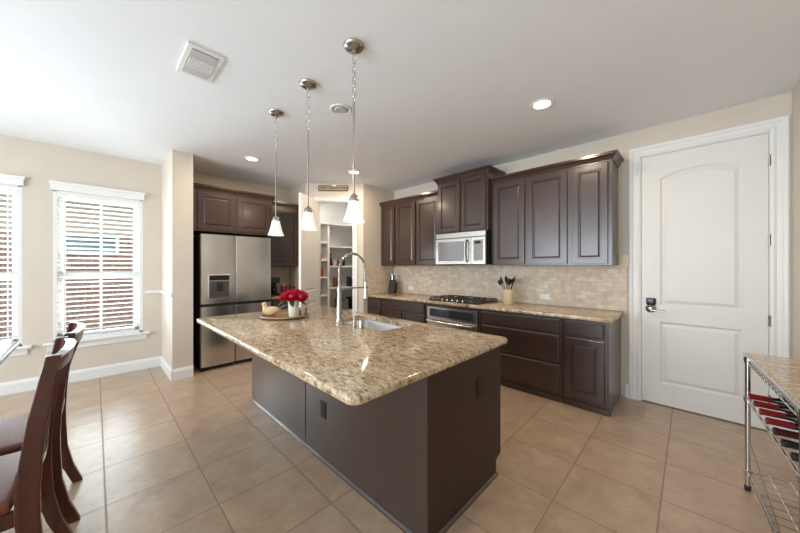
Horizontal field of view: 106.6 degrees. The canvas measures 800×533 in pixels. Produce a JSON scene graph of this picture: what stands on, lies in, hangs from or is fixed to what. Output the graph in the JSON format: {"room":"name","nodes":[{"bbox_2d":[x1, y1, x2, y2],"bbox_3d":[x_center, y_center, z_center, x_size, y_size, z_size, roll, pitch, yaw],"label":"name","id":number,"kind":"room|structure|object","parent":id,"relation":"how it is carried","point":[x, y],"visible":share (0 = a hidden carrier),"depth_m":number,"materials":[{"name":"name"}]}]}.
{"room":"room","nodes":[
{"label":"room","id":0,"kind":"room"},
{"bbox_2d":[0,135,288,382],"bbox_3d":[-3.921,-0.015,3.582,0.165,2.770,8.450,0,0,44],"label":"wall","id":1,"kind":"structure","parent":0,"point":[39,163],"depth_m":3.51,"materials":[{"name":"paint"}]},
{"bbox_2d":[0,184,31,356],"bbox_3d":[-4.439,0.035,3.001,0.175,1.870,0.935,0,0,44],"label":"window","id":2,"kind":"structure","parent":1,"relation":"in","point":[20,350],"depth_m":3.26,"materials":[{"name":"white paint"}]},
{"bbox_2d":[0,173,25,341],"bbox_3d":[-4.419,-0.061,2.982,0.100,1.838,0.845,0,0,44],"label":"window blind","id":3,"kind":"object","parent":2,"relation":"attached to","point":[4,178],"visible":0.9,"depth_m":3.20,"materials":[{"name":"white plastic"}]},
{"bbox_2d":[0,356,160,395],"bbox_3d":[-5.054,1.302,2.312,0.016,0.135,5.050,0,0,44],"label":"baseboard","id":4,"kind":"structure","parent":1,"relation":"attached to","point":[11,387],"depth_m":3.63,"materials":[{"name":"white paint"}]},
{"bbox_2d":[43,190,149,351],"bbox_3d":[-3.733,0.035,3.724,0.175,1.870,0.925,0,0,44],"label":"window","id":5,"kind":"structure","parent":1,"relation":"in","point":[88,341],"depth_m":3.71,"materials":[{"name":"white paint"}]},
{"bbox_2d":[49,180,145,336],"bbox_3d":[-3.714,-0.061,3.704,0.100,1.838,0.835,0,0,44],"label":"window blind","id":6,"kind":"object","parent":5,"relation":"attached to","point":[55,185],"visible":0.96,"depth_m":3.69,"materials":[{"name":"white plastic"}]},
{"bbox_2d":[193,182,274,237],"bbox_3d":[-2.505,-0.768,4.420,0.714,0.606,1.077,0,0,44],"label":"upper cabinet","id":7,"kind":"object","parent":1,"relation":"attached to","point":[217,210],"visible":0.85,"depth_m":4.13,"materials":[{"name":"brown wood"}]},
{"bbox_2d":[264,200,298,265],"bbox_3d":[-2.074,-0.538,5.084,0.404,1.066,0.570,0,0,44],"label":"upper cabinet","id":8,"kind":"object","parent":1,"relation":"attached to","point":[284,249],"visible":0.57,"depth_m":5.01,"materials":[{"name":"brown wood"}]},
{"bbox_2d":[162,150,192,368],"bbox_3d":[-2.940,-0.015,3.924,0.790,2.770,0.210,0,0,44],"label":"wall","id":9,"kind":"structure","parent":0,"point":[177,169],"depth_m":3.66,"materials":[{"name":"paint"}]},
{"bbox_2d":[145,290,171,296],"bbox_3d":[-3.076,0.345,3.785,0.790,0.040,0.180,0,0,44],"label":"trim","id":10,"kind":"structure","parent":9,"relation":"attached to","point":[151,291],"depth_m":4.00,"materials":[{"name":"white paint"}]},
{"bbox_2d":[161,356,192,380],"bbox_3d":[-2.940,1.302,3.913,0.806,0.135,0.226,0,0,44],"label":"baseboard","id":11,"kind":"structure","parent":9,"relation":"attached to","point":[184,372],"depth_m":3.65,"materials":[{"name":"white paint"}]},
{"bbox_2d":[289,184,304,289],"bbox_3d":[-1.780,-0.015,5.256,0.590,2.770,0.103,0,0,44],"label":"wall","id":12,"kind":"structure","parent":0,"point":[294,192],"depth_m":5.24,"materials":[{"name":"paint"}]},
{"bbox_2d":[305,183,362,312],"bbox_3d":[-1.109,-0.015,5.079,0.976,2.770,0.100,0,0,-1],"label":"wall","id":13,"kind":"structure","parent":0,"point":[313,187],"depth_m":5.03,"materials":[{"name":"paint"}]},
{"bbox_2d":[299,193,318,306],"bbox_3d":[-1.405,0.135,4.692,0.183,2.450,0.600,0,0,15],"label":"door","id":14,"kind":"structure","parent":13,"relation":"in","point":[308,240],"depth_m":4.67,"materials":[{"name":"white paint"}]},
{"bbox_2d":[318,185,347,190],"bbox_3d":[-1.126,-1.317,5.017,0.500,0.095,0.021,0,0,-1],"label":"sign","id":15,"kind":"object","parent":13,"relation":"attached to","point":[320,187],"visible":1,"depth_m":5.01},
{"bbox_2d":[314,197,357,311],"bbox_3d":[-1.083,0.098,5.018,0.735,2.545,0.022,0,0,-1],"label":"trim","id":16,"kind":"structure","parent":13,"relation":"attached to","point":[355,226],"depth_m":5.02,"materials":[{"name":"white paint"}]},
{"bbox_2d":[321,203,351,307],"bbox_3d":[-1.062,-0.015,5.564,1.188,2.770,1.318,0,0,44],"label":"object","id":17,"kind":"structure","parent":0,"point":[330,212],"depth_m":6.19,"materials":[{"name":"white paint"}]},
{"bbox_2d":[363,184,393,312],"bbox_3d":[-0.392,-0.015,5.322,0.105,2.770,0.730,0,0,44],"label":"wall","id":18,"kind":"structure","parent":0,"point":[372,195],"depth_m":5.20,"materials":[{"name":"paint"}]},
{"bbox_2d":[0,360,798,532],"bbox_3d":[-1.807,1.420,1.484,6.220,0.100,8.600,0,0,44],"label":"floor","id":19,"kind":"structure","parent":0,"point":[152,453],"depth_m":2.00,"materials":[{"name":"tile"}]},
{"bbox_2d":[0,340,19,364],"bbox_3d":[-2.542,0.990,1.118,2.760,0.760,1.090,0,0,44],"label":"dining table","id":20,"kind":"object","parent":19,"relation":"on","point":[6,348],"visible":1,"depth_m":2.24,"materials":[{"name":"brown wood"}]},
{"bbox_2d":[0,336,75,532],"bbox_3d":[-1.692,0.860,1.195,0.478,1.020,0.533,0,0,44],"label":"dining chair","id":21,"kind":"object","parent":19,"relation":"on","point":[26,475],"visible":1,"depth_m":1.16,"materials":[{"name":"brown wood"}]},
{"bbox_2d":[0,322,85,523],"bbox_3d":[-2.069,0.860,1.595,0.478,1.020,0.533,0,0,44],"label":"dining chair","id":22,"kind":"object","parent":19,"relation":"on","point":[12,429],"visible":0.55,"depth_m":1.58,"materials":[{"name":"brown wood"}]},
{"bbox_2d":[193,234,270,371],"bbox_3d":[-2.496,0.472,4.406,0.732,1.795,0.910,0,0,44],"label":"refrigerator","id":23,"kind":"object","parent":19,"relation":"on","point":[232,274],"visible":0.84,"depth_m":4.07,"materials":[{"name":"metal"}]},
{"bbox_2d":[271,299,287,308],"bbox_3d":[-2.000,0.939,5.005,0.616,0.862,0.550,0,0,44],"label":"base cabinet","id":24,"kind":"object","parent":19,"relation":"on","point":[274,302],"visible":0.07,"depth_m":4.67,"materials":[{"name":"brown wood"}]},
{"bbox_3d":[-1.994,0.489,5.000,0.608,0.038,0.561,0,0,44],"label":"countertop","id":25,"kind":"structure","parent":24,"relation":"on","visible":0},
{"bbox_2d":[271,275,279,295],"bbox_3d":[-2.089,0.302,4.875,0.260,0.334,0.160,0,0,44],"label":"coffee maker","id":26,"kind":"object","parent":25,"relation":"on","point":[274,280],"visible":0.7,"depth_m":4.80,"materials":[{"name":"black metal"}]},
{"bbox_2d":[281,284,286,292],"bbox_3d":[-1.935,0.382,4.962,0.100,0.174,0.098,0,0,44],"label":"canister","id":27,"kind":"object","parent":25,"relation":"on","point":[283,286],"visible":0.74,"depth_m":4.92,"materials":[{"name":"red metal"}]},
{"bbox_2d":[321,222,351,310],"bbox_3d":[-1.081,0.270,5.578,1.138,2.200,1.305,0,0,44],"label":"pantry shelving","id":28,"kind":"object","parent":19,"relation":"on","point":[325,226],"visible":0.27,"depth_m":5.74,"materials":[{"name":"white paint"}]},
{"bbox_2d":[333,277,337,286],"bbox_3d":[-1.281,0.311,5.903,0.100,0.184,0.098,0,0,44],"label":"jar","id":29,"kind":"object","parent":28,"relation":"on","point":[335,279],"visible":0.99,"depth_m":5.86,"materials":[{"name":"brown glass"}]},
{"bbox_2d":[335,298,348,309],"bbox_3d":[-1.177,0.759,6.011,0.200,0.219,0.200,0,0,44],"label":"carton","id":30,"kind":"object","parent":28,"relation":"on","point":[345,302],"visible":0.58,"depth_m":5.96,"materials":[{"name":"grey cardboard"}]},
{"bbox_2d":[346,296,351,308],"bbox_3d":[-0.981,0.750,6.211,0.200,0.239,0.220,0,0,44],"label":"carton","id":31,"kind":"object","parent":28,"relation":"on","point":[349,297],"visible":0.34,"depth_m":6.09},
{"bbox_2d":[347,277,350,285],"bbox_3d":[-1.051,0.306,6.139,0.100,0.194,0.098,0,0,44],"label":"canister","id":32,"kind":"object","parent":28,"relation":"on","point":[348,278],"visible":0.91,"depth_m":6.10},
{"bbox_2d":[250,347,499,532],"bbox_3d":[-0.423,0.939,2.525,2.327,0.862,0.797,0,0,44],"label":"kitchen island","id":33,"kind":"object","parent":19,"relation":"on","point":[421,452],"visible":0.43,"depth_m":1.70,"materials":[{"name":"brown wood"}]},
{"bbox_2d":[320,400,325,419],"bbox_3d":[-0.543,1.010,2.099,0.070,0.115,0.008,0,0,44],"label":"island outlet","id":34,"kind":"object","parent":33,"relation":"attached to","point":[322,404],"visible":1,"depth_m":2.09,"materials":[{"name":"black plastic"}]},
{"bbox_2d":[197,305,506,405],"bbox_3d":[-0.565,0.489,2.344,2.367,0.038,1.285,0,0,44],"label":"island countertop","id":35,"kind":"structure","parent":33,"relation":"on","point":[354,366],"depth_m":1.73,"materials":[{"name":"stone"}]},
{"bbox_2d":[260,311,309,319],"bbox_3d":[-1.074,0.456,2.794,0.441,0.025,0.441,0,0,44],"label":"serving tray","id":36,"kind":"object","parent":35,"relation":"on","point":[281,315],"visible":0.73,"depth_m":2.75,"materials":[{"name":"brown wood"}]},
{"bbox_2d":[260,302,287,315],"bbox_3d":[-1.185,0.396,2.781,0.265,0.128,0.084,0,0,4],"label":"bird figurine","id":37,"kind":"object","parent":36,"relation":"on","point":[271,310],"visible":1,"depth_m":2.76,"materials":[{"name":"brown wood"}]},
{"bbox_2d":[288,300,298,316],"bbox_3d":[-0.981,0.389,2.746,0.102,0.145,0.102,0,0,44],"label":"vase","id":38,"kind":"object","parent":36,"relation":"on","point":[293,311],"visible":0.76,"depth_m":2.71,"materials":[{"name":"beige ceramic"}]},
{"bbox_2d":[278,291,290,305],"bbox_3d":[-1.049,0.328,2.691,0.121,0.226,0.124,0,0,-4],"label":"rose","id":39,"kind":"object","parent":38,"relation":"in","point":[281,297],"visible":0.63,"depth_m":2.67,"materials":[{"name":"red plant"}]},
{"bbox_2d":[283,291,297,306],"bbox_3d":[-0.970,0.331,2.652,0.130,0.222,0.123,0,0,44],"label":"rose","id":40,"kind":"object","parent":38,"relation":"in","point":[291,295],"visible":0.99,"depth_m":2.65,"materials":[{"name":"red plant"}]},
{"bbox_2d":[294,291,307,307],"bbox_3d":[-0.890,0.330,2.688,0.123,0.224,0.132,0,0,-15],"label":"rose","id":41,"kind":"object","parent":38,"relation":"in","point":[301,298],"visible":0.98,"depth_m":2.69,"materials":[{"name":"red plant"}]},
{"bbox_2d":[299,307,306,314],"bbox_3d":[-0.918,0.426,2.825,0.068,0.070,0.068,0,0,44],"label":"glass candle holder","id":42,"kind":"object","parent":36,"relation":"on","point":[305,312],"visible":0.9,"depth_m":2.81,"materials":[{"name":"clear glass"}]},
{"bbox_2d":[335,252,367,324],"bbox_3d":[-0.381,0.173,2.510,0.137,0.593,0.333,0,0,44],"label":"kitchen faucet","id":43,"kind":"object","parent":35,"relation":"on","point":[339,320],"visible":1,"depth_m":2.44,"materials":[{"name":"silver metal"}]},
{"bbox_2d":[352,315,360,327],"bbox_3d":[-0.339,0.424,2.323,0.040,0.090,0.081,0,0,44],"label":"soap dispenser","id":44,"kind":"object","parent":35,"relation":"on","point":[354,320],"visible":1,"depth_m":2.30,"materials":[{"name":"silver metal"}]},
{"bbox_2d":[358,319,363,328],"bbox_3d":[-0.293,0.435,2.249,0.048,0.070,0.048,0,0,44],"label":"air gap cap","id":45,"kind":"object","parent":35,"relation":"on","point":[361,322],"visible":1,"depth_m":2.23,"materials":[{"name":"silver metal"}]},
{"bbox_2d":[346,320,400,329],"bbox_3d":[-0.231,0.608,2.513,0.680,0.196,0.385,0,0,44],"label":"sink","id":46,"kind":"object","parent":35,"relation":"in","point":[367,323],"visible":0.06,"depth_m":2.72,"materials":[{"name":"metal"}]},
{"bbox_2d":[477,377,483,398],"bbox_3d":[0.489,0.735,1.808,0.008,0.115,0.070,0,0,44],"label":"island outlet","id":47,"kind":"object","parent":33,"relation":"attached to","point":[480,382],"visible":1,"depth_m":1.80,"materials":[{"name":"black plastic"}]},
{"bbox_2d":[368,297,426,323],"bbox_3d":[0.123,0.939,4.866,1.290,0.862,0.657,0,0,44],"label":"base cabinet","id":48,"kind":"object","parent":19,"relation":"on","point":[399,309],"visible":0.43,"depth_m":4.55,"materials":[{"name":"brown wood"}]},
{"bbox_2d":[368,292,623,322],"bbox_3d":[0.886,0.489,4.099,3.457,0.038,0.664,0,0,44],"label":"countertop","id":49,"kind":"structure","parent":48,"relation":"on","point":[588,314],"depth_m":3.33,"materials":[{"name":"stone"}]},
{"bbox_2d":[388,274,397,292],"bbox_3d":[-0.129,0.299,5.287,0.110,0.339,0.170,0,0,24],"label":"knife block","id":50,"kind":"object","parent":49,"relation":"on","point":[392,288],"visible":1,"depth_m":5.25,"materials":[{"name":"metal"}]},
{"bbox_2d":[428,295,497,304],"bbox_3d":[0.859,0.449,4.101,0.780,0.041,0.530,0,0,44],"label":"gas cooktop","id":51,"kind":"object","parent":49,"relation":"in","point":[447,298],"visible":1,"depth_m":3.99,"materials":[{"name":"metal"}]},
{"bbox_2d":[503,289,513,304],"bbox_3d":[1.355,0.377,3.722,0.120,0.184,0.120,0,0,44],"label":"utensil crock","id":52,"kind":"object","parent":49,"relation":"on","point":[507,294],"visible":0.97,"depth_m":3.67,"materials":[{"name":"beige ceramic"}]},
{"bbox_2d":[426,303,479,332],"bbox_3d":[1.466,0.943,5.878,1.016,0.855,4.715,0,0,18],"label":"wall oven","id":53,"kind":"object","parent":19,"relation":"on","point":[463,318],"visible":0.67,"depth_m":3.84,"materials":[{"name":"metal"}]},
{"bbox_2d":[480,309,563,402],"bbox_3d":[1.510,0.939,3.513,0.915,0.862,0.657,0,0,44],"label":"base cabinet","id":54,"kind":"object","parent":19,"relation":"on","point":[531,360],"visible":0.64,"depth_m":3.19,"materials":[{"name":"brown wood"}]},
{"bbox_2d":[563,317,620,416],"bbox_3d":[1.980,0.939,3.054,0.388,0.862,0.657,0,0,44],"label":"base cabinet","id":55,"kind":"object","parent":19,"relation":"on","point":[591,349],"visible":0.88,"depth_m":2.83,"materials":[{"name":"brown wood"}]},
{"bbox_2d":[743,352,799,532],"bbox_3d":[1.926,0.949,1.396,0.287,0.842,0.946,0,0,41],"label":"cart","id":56,"kind":"object","parent":19,"relation":"on","point":[783,373],"visible":0.98,"depth_m":1.57,"materials":[{"name":"silver metal"}]},
{"bbox_2d":[748,393,789,405],"bbox_3d":[2.160,0.766,1.681,0.258,0.073,0.073,0,0,41],"label":"wine bottle","id":57,"kind":"object","parent":56,"relation":"on","point":[778,401],"visible":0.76,"depth_m":1.71,"materials":[{"name":"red glass"}]},
{"bbox_2d":[748,399,798,472],"bbox_3d":[1.926,0.812,1.396,0.256,0.032,0.916,0,0,41],"label":"shelf","id":58,"kind":"object","parent":56,"relation":"attached to","point":[783,450],"depth_m":1.40,"materials":[{"name":"silver metal"}]},
{"bbox_2d":[748,471,798,532],"bbox_3d":[1.926,1.260,1.396,0.256,0.034,0.913,0,0,41],"label":"shelf","id":59,"kind":"object","parent":56,"relation":"attached to","point":[750,473],"depth_m":1.62,"materials":[{"name":"silver metal"}]},
{"bbox_2d":[753,400,795,413],"bbox_3d":[2.080,0.766,1.588,0.258,0.073,0.073,0,0,41],"label":"wine bottle","id":60,"kind":"object","parent":56,"relation":"on","point":[776,407],"visible":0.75,"depth_m":1.62,"materials":[{"name":"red glass"}]},
{"bbox_2d":[759,408,798,423],"bbox_3d":[2.000,0.766,1.495,0.258,0.073,0.073,0,0,41],"label":"wine bottle","id":61,"kind":"object","parent":56,"relation":"on","point":[791,417],"visible":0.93,"depth_m":1.53,"materials":[{"name":"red glass"}]},
{"bbox_2d":[765,417,798,430],"bbox_3d":[1.920,0.766,1.401,0.258,0.073,0.073,0,0,41],"label":"wine bottle","id":62,"kind":"object","parent":56,"relation":"on","point":[785,424],"visible":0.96,"depth_m":1.44,"materials":[{"name":"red glass"}]},
{"bbox_2d":[772,427,798,439],"bbox_3d":[1.840,0.766,1.308,0.258,0.073,0.073,0,0,41],"label":"wine bottle","id":63,"kind":"object","parent":56,"relation":"on","point":[776,431],"visible":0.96,"depth_m":1.36,"materials":[{"name":"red glass"}]},
{"bbox_2d":[781,438,798,449],"bbox_3d":[1.760,0.766,1.215,0.258,0.073,0.073,0,0,41],"label":"wine bottle","id":64,"kind":"object","parent":56,"relation":"on","point":[786,443],"visible":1,"depth_m":1.28,"materials":[{"name":"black glass"}]},
{"bbox_2d":[790,452,798,461],"bbox_3d":[1.680,0.766,1.121,0.258,0.073,0.073,0,0,41],"label":"wine bottle","id":65,"kind":"object","parent":56,"relation":"on","point":[794,456],"visible":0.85,"depth_m":1.19,"materials":[{"name":"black glass"}]},
{"bbox_2d":[0,0,799,190],"bbox_3d":[-1.807,-1.450,1.484,6.220,0.100,8.600,0,0,44],"label":"ceiling","id":66,"kind":"structure","parent":0,"point":[442,87],"depth_m":2.15,"materials":[{"name":"paint"}]},
{"bbox_2d":[176,41,225,82],"bbox_3d":[-1.377,-1.390,2.054,0.380,0.020,0.210,0,0,44],"label":"ceiling vent","id":67,"kind":"object","parent":66,"relation":"in","point":[196,61],"visible":1,"depth_m":2.03,"materials":[{"name":"white paint"}]},
{"bbox_2d":[244,156,259,161],"bbox_3d":[-1.923,-1.395,3.870,0.190,0.010,0.190,0,0,44],"label":"recessed light","id":68,"kind":"object","parent":66,"relation":"in","point":[248,158],"visible":1,"depth_m":3.85,"materials":[{"name":"white paint"}]},
{"bbox_2d":[268,108,283,235],"bbox_3d":[-1.126,-0.841,2.705,0.140,1.118,0.140,0,0,44],"label":"pendant lamp","id":69,"kind":"object","parent":66,"relation":"hanging from","point":[275,229],"visible":1,"depth_m":2.69,"materials":[{"name":"white glass"}]},
{"bbox_2d":[299,78,316,230],"bbox_3d":[-0.704,-0.841,2.283,0.140,1.118,0.140,0,0,44],"label":"pendant lamp","id":70,"kind":"object","parent":66,"relation":"hanging from","point":[307,223],"visible":1,"depth_m":2.27,"materials":[{"name":"white glass"}]},
{"bbox_2d":[330,103,351,114],"bbox_3d":[-0.525,-1.393,2.652,0.190,0.014,0.190,0,0,44],"label":"smoke detector","id":71,"kind":"object","parent":66,"relation":"in","point":[339,109],"visible":1,"depth_m":2.64,"materials":[{"name":"white paint"}]},
{"bbox_2d":[343,38,364,223],"bbox_3d":[-0.292,-0.841,1.889,0.140,1.118,0.140,0,0,44],"label":"pendant lamp","id":72,"kind":"object","parent":66,"relation":"hanging from","point":[354,46],"visible":1,"depth_m":1.87,"materials":[{"name":"white glass"}]},
{"bbox_2d":[348,170,359,174],"bbox_3d":[-0.683,-1.395,4.424,0.190,0.010,0.190,0,0,44],"label":"recessed light","id":73,"kind":"object","parent":66,"relation":"in","point":[350,171],"visible":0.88,"depth_m":4.43,"materials":[{"name":"white paint"}]},
{"bbox_2d":[530,98,553,110],"bbox_3d":[1.224,-1.395,2.571,0.190,0.010,0.190,0,0,44],"label":"recessed light","id":74,"kind":"object","parent":66,"relation":"in","point":[541,104],"visible":1,"depth_m":2.57,"materials":[{"name":"white paint"}]},
{"bbox_2d":[394,92,791,395],"bbox_3d":[1.175,-0.015,4.432,5.970,2.770,0.215,0,0,44],"label":"wall","id":75,"kind":"structure","parent":0,"point":[604,287],"depth_m":3.35,"materials":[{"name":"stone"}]},
{"bbox_2d":[379,190,452,265],"bbox_3d":[0.228,-0.571,4.959,1.310,1.111,0.378,0,0,44],"label":"upper cabinet","id":76,"kind":"object","parent":75,"relation":"attached to","point":[409,225],"visible":0.91,"depth_m":4.80,"materials":[{"name":"brown wood"}]},
{"bbox_2d":[436,230,490,264],"bbox_3d":[0.931,-0.240,4.166,0.784,0.442,0.497,0,0,44],"label":"microwave","id":77,"kind":"object","parent":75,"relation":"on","point":[471,247],"visible":0.98,"depth_m":3.96,"materials":[{"name":"metal"}]},
{"bbox_2d":[433,165,505,233],"bbox_3d":[0.957,-0.868,4.191,0.899,0.806,0.459,0,0,44],"label":"upper cabinet","id":78,"kind":"object","parent":75,"relation":"attached to","point":[464,198],"visible":0.9,"depth_m":3.99,"materials":[{"name":"brown wood"}]},
{"bbox_2d":[540,294,549,299],"bbox_3d":[1.787,0.375,3.678,0.115,0.070,0.008,0,0,44],"label":"wall outlet","id":79,"kind":"object","parent":75,"relation":"attached to","point":[542,296],"visible":1,"depth_m":3.67,"materials":[{"name":"white plastic"}]},
{"bbox_2d":[489,149,623,264],"bbox_3d":[1.751,-0.573,3.472,1.337,1.116,0.378,0,0,44],"label":"upper cabinet","id":80,"kind":"object","parent":75,"relation":"attached to","point":[564,212],"visible":1,"depth_m":3.26,"materials":[{"name":"brown wood"}]},
{"bbox_2d":[619,255,628,265],"bbox_3d":[2.360,-0.065,3.138,0.080,0.115,0.010,0,0,44],"label":"light switch","id":81,"kind":"object","parent":75,"relation":"attached to","point":[623,259],"visible":1,"depth_m":3.13,"materials":[{"name":"beige plastic"}]},
{"bbox_2d":[625,384,628,397],"bbox_3d":[2.383,1.302,3.113,0.042,0.135,0.016,0,0,44],"label":"baseboard","id":82,"kind":"structure","parent":75,"relation":"attached to","point":[627,385],"depth_m":3.12,"materials":[{"name":"white paint"}]},
{"bbox_2d":[642,133,770,429],"bbox_3d":[2.764,0.126,2.749,0.832,2.468,0.083,0,0,44],"label":"door","id":83,"kind":"structure","parent":75,"relation":"in","point":[706,238],"depth_m":2.73,"materials":[{"name":"white paint"}]},
{"bbox_2d":[629,115,789,432],"bbox_3d":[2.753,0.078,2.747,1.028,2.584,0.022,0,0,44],"label":"trim","id":84,"kind":"structure","parent":75,"relation":"attached to","point":[779,127],"depth_m":2.45,"materials":[{"name":"white paint"}]},
{"bbox_2d":[792,79,799,422],"bbox_3d":[0.294,-0.015,-0.636,0.150,2.770,8.300,0,0,44],"label":"wall","id":85,"kind":"structure","parent":0,"point":[796,91],"depth_m":2.29,"materials":[{"name":"paint"}]},
{"bbox_2d":[789,421,798,452],"bbox_3d":[0.235,1.302,-0.578,0.016,0.135,8.300,0,0,44],"label":"baseboard","id":86,"kind":"structure","parent":85,"relation":"attached to","point":[791,439],"depth_m":2.27,"materials":[{"name":"white paint"}]},
{"label":"outside","id":87,"kind":"structure","parent":0,"visible":0},
{"bbox_3d":[-7.672,1.595,7.487,10.560,0.150,18.000,0,0,44],"label":"ground","id":88,"kind":"structure","parent":87,"visible":0},
{"bbox_2d":[0,191,134,339],"bbox_3d":[-6.503,-0.780,8.442,2.900,4.600,12.600,0,0,44],"label":"house","id":89,"kind":"structure","parent":88,"relation":"on","point":[1,195],"depth_m":6.68,"materials":[{"name":"red brick"}]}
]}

